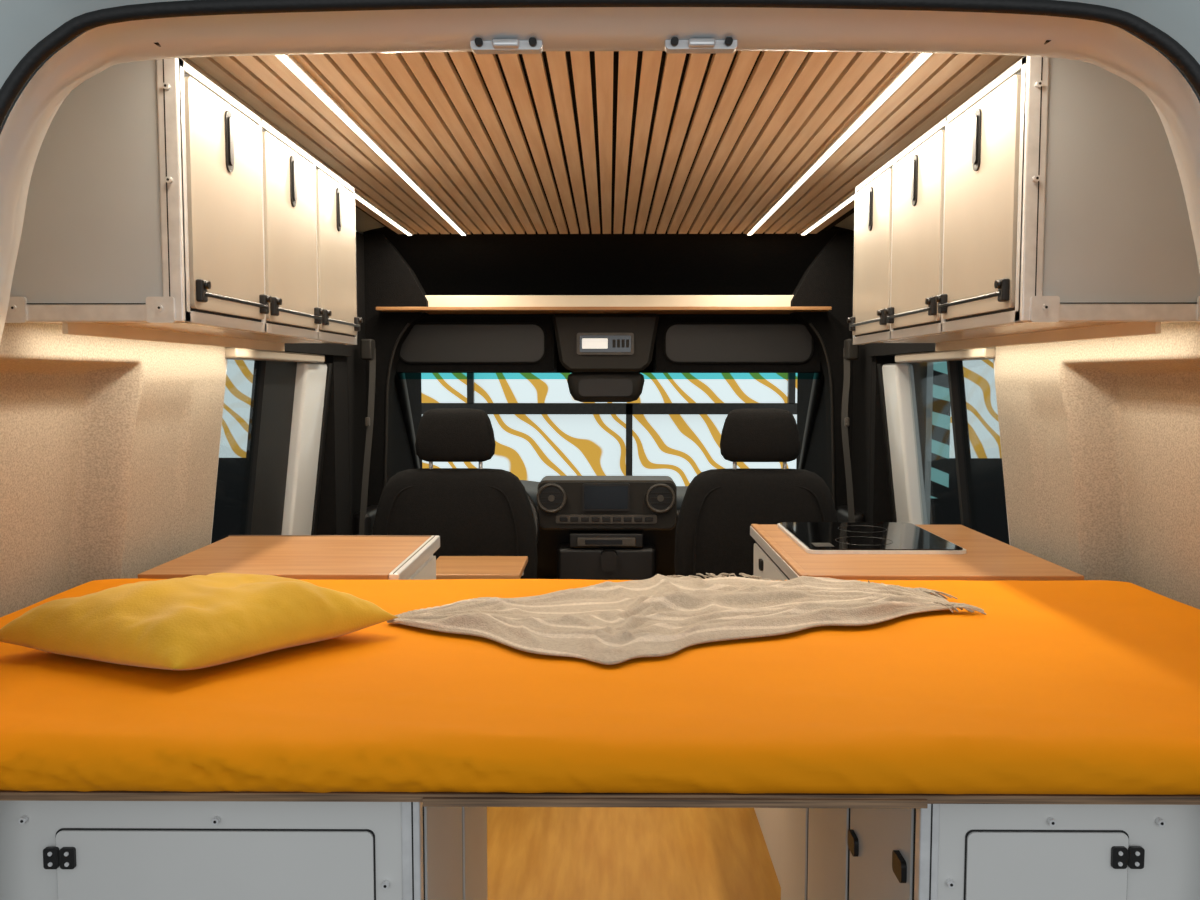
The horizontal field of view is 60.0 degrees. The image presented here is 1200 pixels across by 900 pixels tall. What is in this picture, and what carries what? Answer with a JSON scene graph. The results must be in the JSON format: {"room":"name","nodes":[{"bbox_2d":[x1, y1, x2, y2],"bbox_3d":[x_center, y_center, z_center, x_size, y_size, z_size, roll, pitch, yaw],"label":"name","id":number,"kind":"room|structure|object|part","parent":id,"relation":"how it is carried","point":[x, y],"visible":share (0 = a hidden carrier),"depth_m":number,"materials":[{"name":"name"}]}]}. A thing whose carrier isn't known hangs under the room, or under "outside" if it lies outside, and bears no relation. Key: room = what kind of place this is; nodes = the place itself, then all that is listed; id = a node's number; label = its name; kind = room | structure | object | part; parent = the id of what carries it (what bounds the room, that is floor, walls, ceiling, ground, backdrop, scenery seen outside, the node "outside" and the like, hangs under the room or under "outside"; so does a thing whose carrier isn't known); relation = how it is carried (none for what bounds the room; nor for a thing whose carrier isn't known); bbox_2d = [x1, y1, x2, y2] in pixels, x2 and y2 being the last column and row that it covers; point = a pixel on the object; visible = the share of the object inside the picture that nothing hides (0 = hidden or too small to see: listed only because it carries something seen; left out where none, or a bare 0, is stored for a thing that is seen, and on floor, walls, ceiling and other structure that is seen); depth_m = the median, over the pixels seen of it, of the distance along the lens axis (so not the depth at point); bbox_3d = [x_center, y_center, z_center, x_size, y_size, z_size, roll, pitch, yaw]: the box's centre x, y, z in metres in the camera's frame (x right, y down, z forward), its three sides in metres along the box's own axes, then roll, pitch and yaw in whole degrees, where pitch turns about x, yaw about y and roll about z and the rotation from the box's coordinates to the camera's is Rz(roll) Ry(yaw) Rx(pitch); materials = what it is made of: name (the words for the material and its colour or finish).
{"room":"vehicle interior","nodes":[
{"label":"vehicle interior","id":0,"kind":"room"},
{"bbox_2d":[0,323,225,616],"bbox_3d":[-0.867,0.168,1.703,0.290,1.570,1.360,0,4,0],"label":"wall","id":1,"kind":"structure","parent":0,"point":[109,447],"depth_m":1.93,"materials":[{"name":"fabric"}]},
{"bbox_2d":[5,58,362,350],"bbox_3d":[-0.711,-0.398,1.992,0.278,0.391,1.042,0,4,0],"label":"upper cabinet","id":2,"kind":"object","parent":1,"relation":"attached to","point":[160,207],"visible":0.98,"depth_m":1.51,"materials":[{"name":"beige laminate"}]},
{"bbox_3d":[-0.735,-0.371,1.489,0.236,0.375,0.009,0,4,0],"label":"panel","id":3,"kind":"part","parent":2,"relation":"part of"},
{"bbox_3d":[-0.582,-0.244,1.536,0.010,0.012,0.012,0,4,0],"label":"latch knob","id":4,"kind":"part","parent":2,"relation":"part of","materials":[{"name":"black metal"}]},
{"bbox_3d":[-0.600,-0.385,1.667,0.015,0.334,0.312,0,4,0],"label":"cabinet door","id":5,"kind":"part","parent":2,"relation":"part of","materials":[{"name":"beige laminate"}]},
{"bbox_3d":[-0.583,-0.240,1.676,0.007,0.007,0.283,0,4,0],"label":"latch rod","id":6,"kind":"part","parent":2,"relation":"part of","materials":[{"name":"silver metal"}]},
{"bbox_3d":[-0.579,-0.263,1.814,0.010,0.012,0.012,0,4,0],"label":"latch knob","id":7,"kind":"part","parent":2,"relation":"part of","materials":[{"name":"black metal"}]},
{"bbox_3d":[-0.579,-0.267,1.871,0.010,0.012,0.012,0,4,0],"label":"latch knob","id":8,"kind":"part","parent":2,"relation":"part of","materials":[{"name":"black metal"}]},
{"bbox_3d":[-0.597,-0.408,2.002,0.015,0.334,0.312,0,4,0],"label":"cabinet door","id":9,"kind":"part","parent":2,"relation":"part of","materials":[{"name":"beige laminate"}]},
{"bbox_3d":[-0.580,-0.264,2.011,0.007,0.007,0.283,0,4,0],"label":"latch rod","id":10,"kind":"part","parent":2,"relation":"part of","materials":[{"name":"silver metal"}]},
{"bbox_3d":[-0.594,-0.431,2.337,0.015,0.334,0.312,0,4,0],"label":"cabinet door","id":11,"kind":"part","parent":2,"relation":"part of","materials":[{"name":"beige laminate"}]},
{"bbox_3d":[-0.577,-0.287,2.346,0.007,0.007,0.283,0,4,0],"label":"latch rod","id":12,"kind":"part","parent":2,"relation":"part of","materials":[{"name":"silver metal"}]},
{"bbox_2d":[225,347,324,362],"bbox_3d":[-0.864,-0.246,2.728,0.085,0.025,0.738,0,4,0],"label":"trim","id":13,"kind":"structure","parent":1,"relation":"attached to","point":[231,353],"depth_m":2.61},
{"bbox_2d":[470,40,542,53],"bbox_3d":[-0.084,-0.363,0.934,0.064,0.011,0.013,0,4,0],"label":"striker plate","id":14,"kind":"object","parent":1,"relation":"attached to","point":[487,48],"visible":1,"depth_m":0.93,"materials":[{"name":"silver metal"}]},
{"bbox_2d":[475,38,482,46],"bbox_3d":[-0.108,-0.363,0.926,0.007,0.007,0.008,0,4,0],"label":"bolt","id":15,"kind":"object","parent":14,"relation":"attached to","point":[478,41],"visible":1,"depth_m":0.92,"materials":[{"name":"black metal"}]},
{"bbox_2d":[492,39,519,48],"bbox_3d":[-0.084,-0.361,0.927,0.024,0.007,0.013,0,4,0],"label":"block","id":16,"kind":"object","parent":14,"relation":"on","point":[496,43],"depth_m":0.92,"materials":[{"name":"silver metal"}]},
{"bbox_2d":[529,37,536,46],"bbox_3d":[-0.060,-0.363,0.926,0.007,0.007,0.008,0,4,0],"label":"bolt","id":17,"kind":"object","parent":14,"relation":"attached to","point":[532,41],"visible":1,"depth_m":0.92,"materials":[{"name":"black metal"}]},
{"bbox_2d":[0,0,1199,342],"bbox_3d":[0.000,0.063,0.954,2.201,1.883,0.185,0,4,0],"label":"door frame","id":18,"kind":"structure","parent":1,"relation":"attached to","point":[1114,49],"depth_m":0.91,"materials":[{"name":"paint"}]},
{"bbox_2d":[0,0,1199,128],"bbox_3d":[0.003,0.313,0.909,1.323,1.390,0.013,0,4,0],"label":"seal","id":19,"kind":"object","parent":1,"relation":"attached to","point":[1135,25],"visible":1,"depth_m":0.86,"materials":[{"name":"black rubber"}]},
{"bbox_2d":[665,40,736,53],"bbox_3d":[0.090,-0.363,0.933,0.064,0.011,0.013,0,4,0],"label":"striker plate","id":20,"kind":"object","parent":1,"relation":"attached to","point":[682,47],"visible":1,"depth_m":0.93,"materials":[{"name":"silver metal"}]},
{"bbox_2d":[671,37,678,46],"bbox_3d":[0.066,-0.363,0.925,0.007,0.007,0.008,0,4,0],"label":"bolt","id":21,"kind":"object","parent":20,"relation":"attached to","point":[674,40],"visible":1,"depth_m":0.92,"materials":[{"name":"black metal"}]},
{"bbox_2d":[688,38,715,47],"bbox_3d":[0.090,-0.361,0.925,0.024,0.007,0.013,0,4,0],"label":"block","id":22,"kind":"object","parent":20,"relation":"on","point":[692,42],"depth_m":0.92,"materials":[{"name":"silver metal"}]},
{"bbox_2d":[724,37,732,46],"bbox_3d":[0.114,-0.363,0.924,0.007,0.007,0.008,0,4,0],"label":"bolt","id":23,"kind":"object","parent":20,"relation":"attached to","point":[728,42],"visible":1,"depth_m":0.92,"materials":[{"name":"black metal"}]},
{"bbox_2d":[239,361,296,534],"bbox_3d":[-0.917,0.090,2.856,0.104,0.665,0.270,0,4,0],"label":"divider","id":24,"kind":"object","parent":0,"point":[273,385],"depth_m":2.79,"materials":[{"name":"black plastic"}]},
{"bbox_2d":[281,362,326,534],"bbox_3d":[-0.928,0.297,3.126,0.184,1.115,0.220,0,4,0],"label":"pillar","id":25,"kind":"structure","parent":0,"point":[310,382],"depth_m":3.04,"materials":[{"name":"paint"}]},
{"bbox_2d":[311,363,332,534],"bbox_3d":[-0.925,0.289,3.251,0.190,1.115,0.030,0,4,0],"label":"seal","id":26,"kind":"object","parent":25,"relation":"attached to","point":[329,365],"visible":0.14,"depth_m":3.22,"materials":[{"name":"black rubber"}]},
{"bbox_2d":[284,343,351,356],"bbox_3d":[-0.860,-0.484,2.861,0.090,0.430,1.040,0,4,0],"label":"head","id":27,"kind":"object","parent":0,"point":[336,349],"visible":0.07,"depth_m":3.04},
{"bbox_3d":[-0.860,-0.484,2.861,0.090,0.430,1.040,0,4,0],"label":"rail","id":28,"kind":"part","parent":27,"relation":"part of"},
{"bbox_2d":[395,373,419,468],"bbox_3d":[-0.825,-0.109,4.391,0.070,0.558,0.568,0,4,-2],"label":"pillar","id":29,"kind":"structure","parent":0,"point":[401,386],"depth_m":4.32,"materials":[{"name":"black plastic"}]},
{"bbox_2d":[181,51,1023,233],"bbox_3d":[0.020,-0.675,2.299,1.520,0.030,2.680,0,4,0],"label":"ceiling","id":30,"kind":"structure","parent":0,"point":[552,142],"depth_m":2.10,"materials":[{"name":"brown wood"}]},
{"bbox_2d":[274,55,466,234],"bbox_3d":[-0.482,-0.666,2.434,0.022,0.007,2.340,0,4,0],"label":"recessed light","id":31,"kind":"object","parent":30,"relation":"in","point":[288,61],"visible":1,"depth_m":2.06,"materials":[{"name":"glowing white light diffuser plastic"}]},
{"bbox_2d":[355,191,412,235],"bbox_3d":[-0.663,-0.710,3.064,0.022,0.007,1.080,0,4,0],"label":"recessed light","id":32,"kind":"object","parent":30,"relation":"in","point":[360,198],"visible":0.64,"depth_m":3.13,"materials":[{"name":"plastic"}]},
{"bbox_2d":[800,192,854,234],"bbox_3d":[0.697,-0.709,3.052,0.022,0.007,1.080,0,4,0],"label":"recessed light","id":33,"kind":"object","parent":30,"relation":"in","point":[850,198],"visible":0.64,"depth_m":3.14,"materials":[{"name":"plastic"}]},
{"bbox_2d":[746,53,933,234],"bbox_3d":[0.505,-0.665,2.425,0.022,0.007,2.340,0,4,0],"label":"recessed light","id":34,"kind":"object","parent":30,"relation":"in","point":[918,59],"visible":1,"depth_m":2.06,"materials":[{"name":"glowing white plastic diffuser"}]},
{"bbox_2d":[347,226,871,578],"bbox_3d":[0.036,-0.014,4.109,1.900,1.600,1.400,0,4,0],"label":"trim","id":35,"kind":"structure","parent":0,"point":[393,269],"depth_m":3.70,"materials":[{"name":"black plastic"}]},
{"bbox_2d":[359,339,375,534],"bbox_3d":[-0.781,-0.006,3.485,0.043,0.730,0.122,0,4,3],"label":"belt","id":36,"kind":"object","parent":35,"relation":"attached to","point":[367,346],"visible":0.98,"depth_m":3.47,"materials":[{"name":"grey fabric"}]},
{"bbox_2d":[376,295,831,314],"bbox_3d":[0.013,-0.521,3.748,1.550,0.062,0.430,0,4,0],"label":"shelf","id":37,"kind":"object","parent":35,"relation":"attached to","point":[437,304],"visible":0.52,"depth_m":3.67,"materials":[{"name":"brown wood"}]},
{"bbox_2d":[396,314,820,372],"bbox_3d":[0.019,-0.391,3.842,1.554,0.208,0.320,0,4,0],"label":"console","id":38,"kind":"object","parent":35,"relation":"attached to","point":[437,343],"visible":0.86,"depth_m":3.73,"materials":[{"name":"black plastic"}]},
{"bbox_2d":[567,372,644,401],"bbox_3d":[0.021,-0.231,3.812,0.284,0.110,0.102,0,4,0],"label":"rearview mirror","id":39,"kind":"object","parent":38,"relation":"attached to","point":[583,386],"visible":1,"depth_m":3.76,"materials":[{"name":"black plastic"}]},
{"bbox_2d":[579,379,632,395],"bbox_3d":[0.020,-0.226,3.765,0.195,0.062,0.007,0,4,0],"label":"mirror glass","id":40,"kind":"object","parent":39,"relation":"attached to","point":[587,387],"depth_m":3.76,"materials":[{"name":"black mirror"}]},
{"bbox_2d":[397,373,821,378],"bbox_3d":[0.036,-0.314,4.142,1.712,0.065,0.174,0,4,0],"label":"band","id":41,"kind":"object","parent":35,"relation":"attached to","point":[400,375],"visible":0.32,"depth_m":4.18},
{"bbox_2d":[841,339,858,521],"bbox_3d":[0.834,-0.005,3.471,0.052,0.730,0.120,0,4,0],"label":"belt","id":42,"kind":"object","parent":35,"relation":"attached to","point":[851,352],"visible":0.86,"depth_m":3.46,"materials":[{"name":"grey fabric"}]},
{"bbox_2d":[487,807,780,899],"bbox_3d":[0.025,0.882,2.968,2.000,0.030,4.000,0,4,0],"label":"floor","id":43,"kind":"structure","parent":0,"point":[534,853],"depth_m":2.34,"materials":[{"name":"laminate"}]},
{"bbox_2d":[0,801,486,899],"bbox_3d":[-0.542,0.654,1.377,0.733,0.644,0.594,0,4,0],"label":"storage cabinet","id":44,"kind":"object","parent":43,"relation":"on","point":[50,850],"visible":0.53,"depth_m":1.07,"materials":[{"name":"white laminate"}]},
{"bbox_3d":[-0.562,0.418,1.066,0.015,0.022,0.004,0,4,0],"label":"latch plate","id":45,"kind":"part","parent":44,"relation":"part of","materials":[{"name":"black plastic"}]},
{"bbox_3d":[-0.545,0.418,1.066,0.015,0.022,0.004,0,4,0],"label":"latch plate","id":46,"kind":"part","parent":44,"relation":"part of","materials":[{"name":"black plastic"}]},
{"bbox_3d":[-0.395,0.632,1.086,0.326,0.485,0.008,0,4,0],"label":"hatch door","id":47,"kind":"part","parent":44,"relation":"part of","materials":[{"name":"white laminate"}]},
{"bbox_3d":[-0.185,0.654,1.250,0.004,0.597,0.260,0,4,0],"label":"door","id":48,"kind":"part","parent":44,"relation":"part of","materials":[{"name":"white laminate"}]},
{"bbox_3d":[-0.182,0.635,1.524,0.004,0.597,0.250,0,4,0],"label":"door","id":49,"kind":"part","parent":44,"relation":"part of","materials":[{"name":"white laminate"}]},
{"bbox_2d":[0,578,1199,807],"bbox_3d":[0.013,0.291,1.457,1.900,0.067,0.884,0,4,0],"label":"bed","id":50,"kind":"object","parent":44,"relation":"on","point":[1076,691],"visible":0.66,"depth_m":1.12,"materials":[{"name":"orange fabric"}]},
{"bbox_2d":[0,573,398,669],"bbox_3d":[-0.536,0.217,1.395,0.323,0.093,0.413,3,5,38],"label":"throw pillow","id":51,"kind":"object","parent":50,"relation":"on","point":[192,622],"visible":1,"depth_m":1.31,"materials":[{"name":"yellow fabric"}]},
{"bbox_2d":[387,573,985,664],"bbox_3d":[0.145,0.231,1.578,0.868,0.036,0.406,-2,4,-27],"label":"throw blanket","id":52,"kind":"object","parent":50,"relation":"on","point":[607,623],"visible":0.98,"depth_m":1.52,"materials":[{"name":"beige fabric"}]},
{"bbox_2d":[138,535,439,579],"bbox_3d":[-0.608,0.565,2.169,0.483,0.712,0.468,0,4,0],"label":"cabinet","id":53,"kind":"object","parent":43,"relation":"on","point":[310,557],"depth_m":2.09,"materials":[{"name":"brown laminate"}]},
{"bbox_3d":[-0.378,0.352,2.153,0.008,0.200,0.420,0,4,0],"label":"drawer","id":54,"kind":"part","parent":53,"relation":"part of","materials":[{"name":"white laminate"}]},
{"bbox_2d":[373,408,537,578],"bbox_3d":[-0.438,0.348,3.388,0.545,0.978,0.607,0,4,0],"label":"seat","id":55,"kind":"object","parent":43,"relation":"on","point":[480,511],"visible":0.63,"depth_m":3.08,"materials":[{"name":"grey fabric"}]},
{"bbox_3d":[-0.440,0.319,3.163,0.500,0.527,0.162,0,4,0],"label":"backrest","id":56,"kind":"part","parent":55,"relation":"part of","materials":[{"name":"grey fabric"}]},
{"bbox_2d":[436,556,527,578],"bbox_3d":[-0.329,0.592,2.811,0.250,0.570,0.280,0,4,0],"label":"folding table","id":57,"kind":"object","parent":43,"relation":"on","point":[447,567],"visible":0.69,"depth_m":2.75,"materials":[{"name":"brown wood"}]},
{"bbox_2d":[520,476,687,579],"bbox_3d":[0.037,0.431,4.310,1.720,0.685,0.860,0,4,0],"label":"dashboard","id":58,"kind":"object","parent":43,"relation":"on","point":[592,527],"visible":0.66,"depth_m":3.92,"materials":[{"name":"black plastic"}]},
{"bbox_2d":[526,491,539,542],"bbox_3d":[-0.416,0.273,3.877,0.400,0.380,0.358,0,4,0],"label":"steering wheel","id":59,"kind":"object","parent":58,"relation":"attached to","point":[533,506],"visible":0.06,"depth_m":3.77,"materials":[{"name":"black plastic"}]},
{"bbox_2d":[674,408,837,578],"bbox_3d":[0.477,0.348,3.380,0.545,0.978,0.607,0,4,0],"label":"seat","id":60,"kind":"object","parent":43,"relation":"on","point":[719,507],"visible":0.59,"depth_m":3.08,"materials":[{"name":"grey fabric"}]},
{"bbox_3d":[0.475,0.319,3.155,0.500,0.527,0.162,0,4,0],"label":"backrest","id":61,"kind":"part","parent":60,"relation":"part of","materials":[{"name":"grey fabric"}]},
{"bbox_2d":[750,524,1083,886],"bbox_3d":[0.627,0.560,2.256,0.520,0.712,0.665,0,4,0],"label":"kitchen cabinet","id":62,"kind":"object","parent":43,"relation":"on","point":[776,555],"depth_m":2.08,"materials":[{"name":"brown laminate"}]},
{"bbox_3d":[0.378,0.670,2.266,0.008,0.430,0.615,0,4,0],"label":"drawer","id":63,"kind":"part","parent":62,"relation":"part of","materials":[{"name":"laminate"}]},
{"bbox_3d":[0.378,0.347,2.244,0.008,0.198,0.615,0,4,0],"label":"drawer","id":64,"kind":"part","parent":62,"relation":"part of","materials":[{"name":"white laminate"}]},
{"bbox_3d":[0.369,0.221,2.235,0.004,0.022,0.665,0,4,0],"label":"edge trim","id":65,"kind":"part","parent":62,"relation":"part of","materials":[{"name":"metal"}]},
{"bbox_2d":[777,522,965,553],"bbox_3d":[0.593,0.194,2.334,0.329,0.010,0.410,0,4,0],"label":"cooktop","id":66,"kind":"object","parent":62,"relation":"in","point":[812,537],"visible":1,"depth_m":2.28,"materials":[{"name":"glass"}]},
{"bbox_2d":[758,524,1083,580],"bbox_3d":[0.636,0.217,2.232,0.502,0.022,0.665,0,4,0],"label":"countertop","id":67,"kind":"structure","parent":62,"relation":"on","point":[986,558],"depth_m":2.02,"materials":[{"name":"brown wood"}]},
{"bbox_2d":[781,804,1199,899],"bbox_3d":[0.629,0.646,1.498,0.607,0.644,0.858,0,4,0],"label":"storage cabinet","id":68,"kind":"object","parent":43,"relation":"on","point":[937,851],"visible":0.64,"depth_m":1.06,"materials":[{"name":"white laminate"}]},
{"bbox_3d":[0.337,0.616,1.799,0.004,0.597,0.230,0,4,0],"label":"door","id":69,"kind":"part","parent":68,"relation":"part of","materials":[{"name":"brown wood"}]},
{"bbox_3d":[0.334,0.634,1.535,0.004,0.597,0.260,0,4,0],"label":"door","id":70,"kind":"part","parent":68,"relation":"part of","materials":[{"name":"brown wood"}]},
{"bbox_3d":[0.332,0.654,1.250,0.004,0.597,0.270,0,4,0],"label":"door","id":71,"kind":"part","parent":68,"relation":"part of","materials":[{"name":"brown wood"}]},
{"bbox_3d":[0.456,0.632,1.078,0.163,0.487,0.008,0,4,0],"label":"hatch door","id":72,"kind":"part","parent":68,"relation":"part of","materials":[{"name":"white laminate"}]},
{"bbox_3d":[0.637,0.675,1.085,0.585,0.644,0.010,0,4,0],"label":"panel","id":73,"kind":"part","parent":68,"relation":"part of","materials":[{"name":"white laminate"}]},
{"bbox_3d":[0.527,0.414,1.057,0.015,0.022,0.004,0,4,0],"label":"latch plate","id":74,"kind":"part","parent":68,"relation":"part of","materials":[{"name":"black plastic"}]},
{"bbox_3d":[0.544,0.414,1.056,0.015,0.022,0.004,0,4,0],"label":"latch plate","id":75,"kind":"part","parent":68,"relation":"part of","materials":[{"name":"black plastic"}]},
{"bbox_2d":[355,207,932,524],"bbox_3d":[0.025,0.072,2.937,2.120,1.790,3.950,0,4,0],"label":"shell","id":76,"kind":"object","parent":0,"point":[923,372],"visible":0.02,"depth_m":3.43,"materials":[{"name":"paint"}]},
{"bbox_2d":[210,358,226,543],"bbox_3d":[-0.940,0.312,2.917,0.185,1.115,1.040,0,4,0],"label":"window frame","id":77,"kind":"structure","parent":76,"relation":"attached to","point":[225,358],"depth_m":2.39,"materials":[{"name":"paint"}]},
{"bbox_2d":[316,355,349,534],"bbox_3d":[-0.859,0.055,3.334,0.065,1.570,0.170,0,4,0],"label":"pillar cover","id":78,"kind":"structure","parent":76,"relation":"attached to","point":[334,500],"depth_m":3.26,"materials":[{"name":"black plastic"}]},
{"bbox_2d":[869,356,895,521],"bbox_3d":[0.917,0.052,3.379,0.065,1.570,0.050,0,4,0],"label":"pillar cover","id":79,"kind":"structure","parent":76,"relation":"attached to","point":[880,506],"depth_m":3.36,"materials":[{"name":"black plastic"}]},
{"bbox_2d":[993,359,1010,544],"bbox_3d":[0.990,0.313,2.900,0.185,1.115,1.040,0,4,0],"label":"window","id":80,"kind":"structure","parent":76,"relation":"attached to","point":[994,359],"depth_m":2.38,"materials":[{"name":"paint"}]},
{"bbox_2d":[798,373,823,468],"bbox_3d":[0.901,-0.108,4.376,0.070,0.558,0.568,0,4,3],"label":"pillar","id":81,"kind":"structure","parent":0,"point":[817,385],"depth_m":4.31,"materials":[{"name":"black plastic"}]},
{"bbox_2d":[868,343,935,355],"bbox_3d":[0.910,-0.483,2.846,0.090,0.430,1.040,0,4,0],"label":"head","id":82,"kind":"object","parent":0,"point":[874,349],"visible":0.07,"depth_m":3.04},
{"bbox_3d":[0.910,-0.483,2.846,0.090,0.430,1.040,0,4,0],"label":"rail","id":83,"kind":"part","parent":82,"relation":"part of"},
{"bbox_2d":[882,363,927,524],"bbox_3d":[0.983,0.288,3.259,0.184,1.115,0.160,0,4,0],"label":"pillar","id":84,"kind":"structure","parent":0,"point":[898,378],"depth_m":3.17,"materials":[{"name":"paint"}]},
{"bbox_2d":[877,364,896,521],"bbox_3d":[0.982,0.281,3.354,0.190,1.115,0.030,0,4,0],"label":"seal","id":85,"kind":"object","parent":84,"relation":"attached to","point":[879,366],"visible":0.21,"depth_m":3.33,"materials":[{"name":"black rubber"}]},
{"bbox_2d":[947,361,977,531],"bbox_3d":[0.964,0.099,2.740,0.109,0.665,0.020,0,4,0],"label":"divider","id":86,"kind":"object","parent":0,"point":[957,394],"depth_m":2.72,"materials":[{"name":"black plastic"}]},
{"bbox_2d":[995,322,1199,608],"bbox_3d":[0.897,0.169,1.688,0.290,1.570,1.360,0,4,0],"label":"wall","id":87,"kind":"structure","parent":0,"point":[1100,437],"depth_m":1.99,"materials":[{"name":"fabric"}]},
{"bbox_2d":[895,347,995,362],"bbox_3d":[0.911,-0.245,2.713,0.085,0.025,0.738,0,4,0],"label":"trim","id":88,"kind":"structure","parent":87,"relation":"attached to","point":[986,353],"depth_m":2.61,"materials":[{"name":"white plastic"}]},
{"bbox_2d":[847,56,1199,350],"bbox_3d":[0.735,-0.397,1.980,0.301,0.391,1.042,0,4,0],"label":"upper cabinet","id":89,"kind":"object","parent":87,"relation":"attached to","point":[1049,205],"visible":1,"depth_m":1.48,"materials":[{"name":"beige laminate"}]},
{"bbox_3d":[0.596,-0.286,2.336,0.007,0.007,0.283,0,4,0],"label":"latch rod","id":90,"kind":"part","parent":89,"relation":"part of","materials":[{"name":"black metal"}]},
{"bbox_3d":[0.612,-0.431,2.327,0.015,0.334,0.312,0,4,0],"label":"cabinet door","id":91,"kind":"part","parent":89,"relation":"part of","materials":[{"name":"beige laminate"}]},
{"bbox_3d":[0.593,-0.263,2.001,0.007,0.007,0.283,0,4,0],"label":"latch rod","id":92,"kind":"part","parent":89,"relation":"part of","materials":[{"name":"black metal"}]},
{"bbox_3d":[0.609,-0.407,1.991,0.015,0.334,0.312,0,4,0],"label":"cabinet door","id":93,"kind":"part","parent":89,"relation":"part of","materials":[{"name":"beige laminate"}]},
{"bbox_3d":[0.588,-0.266,1.861,0.010,0.012,0.012,0,4,0],"label":"latch knob","id":94,"kind":"part","parent":89,"relation":"part of","materials":[{"name":"black metal"}]},
{"bbox_3d":[0.588,-0.262,1.804,0.010,0.012,0.012,0,4,0],"label":"latch knob","id":95,"kind":"part","parent":89,"relation":"part of","materials":[{"name":"black metal"}]},
{"bbox_3d":[0.590,-0.240,1.666,0.007,0.007,0.283,0,4,0],"label":"latch rod","id":96,"kind":"part","parent":89,"relation":"part of","materials":[{"name":"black metal"}]},
{"bbox_3d":[0.606,-0.384,1.656,0.015,0.334,0.312,0,4,0],"label":"cabinet door","id":97,"kind":"part","parent":89,"relation":"part of","materials":[{"name":"beige laminate"}]},
{"bbox_3d":[0.586,-0.243,1.526,0.010,0.012,0.012,0,4,0],"label":"latch knob","id":98,"kind":"part","parent":89,"relation":"part of","materials":[{"name":"black metal"}]},
{"bbox_3d":[0.750,-0.370,1.476,0.259,0.375,0.009,0,4,0],"label":"panel","id":99,"kind":"part","parent":89,"relation":"part of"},
{"label":"outside","id":100,"kind":"structure","parent":0,"visible":0},
{"bbox_3d":[0.013,1.572,1.612,14.000,0.020,13.000,0,4,0],"label":"ground","id":101,"kind":"structure","parent":100,"visible":0},
{"bbox_2d":[211,458,1009,544],"bbox_3d":[0.057,-0.819,6.539,14.000,4.070,0.040,0,4,0],"label":"wall","id":102,"kind":"structure","parent":101,"relation":"on","point":[988,478],"depth_m":6.59,"materials":[{"name":"black plastic"}]},
{"bbox_2d":[421,379,796,485],"bbox_3d":[0.022,-0.415,6.497,3.430,3.270,0.020,0,4,0],"label":"mural","id":103,"kind":"object","parent":102,"relation":"attached to","point":[532,447],"visible":0.02,"depth_m":6.51,"materials":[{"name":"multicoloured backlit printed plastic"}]},
{"bbox_2d":[467,379,474,402],"bbox_3d":[-0.803,-0.666,6.442,0.040,0.760,0.050,0,4,0],"label":"mullion","id":104,"kind":"object","parent":103,"relation":"attached to","point":[470,382],"visible":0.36,"depth_m":6.44,"materials":[{"name":"black metal"}]},
{"bbox_2d":[422,403,796,413],"bbox_3d":[0.021,-0.257,6.458,3.430,0.070,0.040,0,4,0],"label":"horizontal rail","id":105,"kind":"object","parent":103,"relation":"attached to","point":[489,408],"visible":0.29,"depth_m":6.44,"materials":[{"name":"black metal"}]},
{"bbox_2d":[626,404,632,475],"bbox_3d":[0.181,0.062,6.484,0.040,0.700,0.050,0,4,0],"label":"mullion","id":106,"kind":"object","parent":103,"relation":"attached to","point":[628,416],"visible":0.64,"depth_m":6.45,"materials":[{"name":"black metal"}]},
{"bbox_2d":[787,379,795,403],"bbox_3d":[1.186,-0.665,6.424,0.040,0.760,0.050,0,4,0],"label":"mullion","id":107,"kind":"object","parent":103,"relation":"attached to","point":[791,382],"visible":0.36,"depth_m":6.42,"materials":[{"name":"black metal"}]},
{"bbox_2d":[219,359,1001,497],"bbox_3d":[0.082,-0.374,6.489,5.150,1.350,0.040,0,4,0],"label":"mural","id":108,"kind":"structure","parent":102,"relation":"attached to","point":[979,377],"depth_m":6.49,"materials":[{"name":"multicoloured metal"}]},
{"bbox_3d":[1.997,-0.173,6.476,0.360,0.950,0.020,0,4,0],"label":"zebra panel","id":109,"kind":"part","parent":108,"relation":"part of","materials":[{"name":"paint"}]}
]}

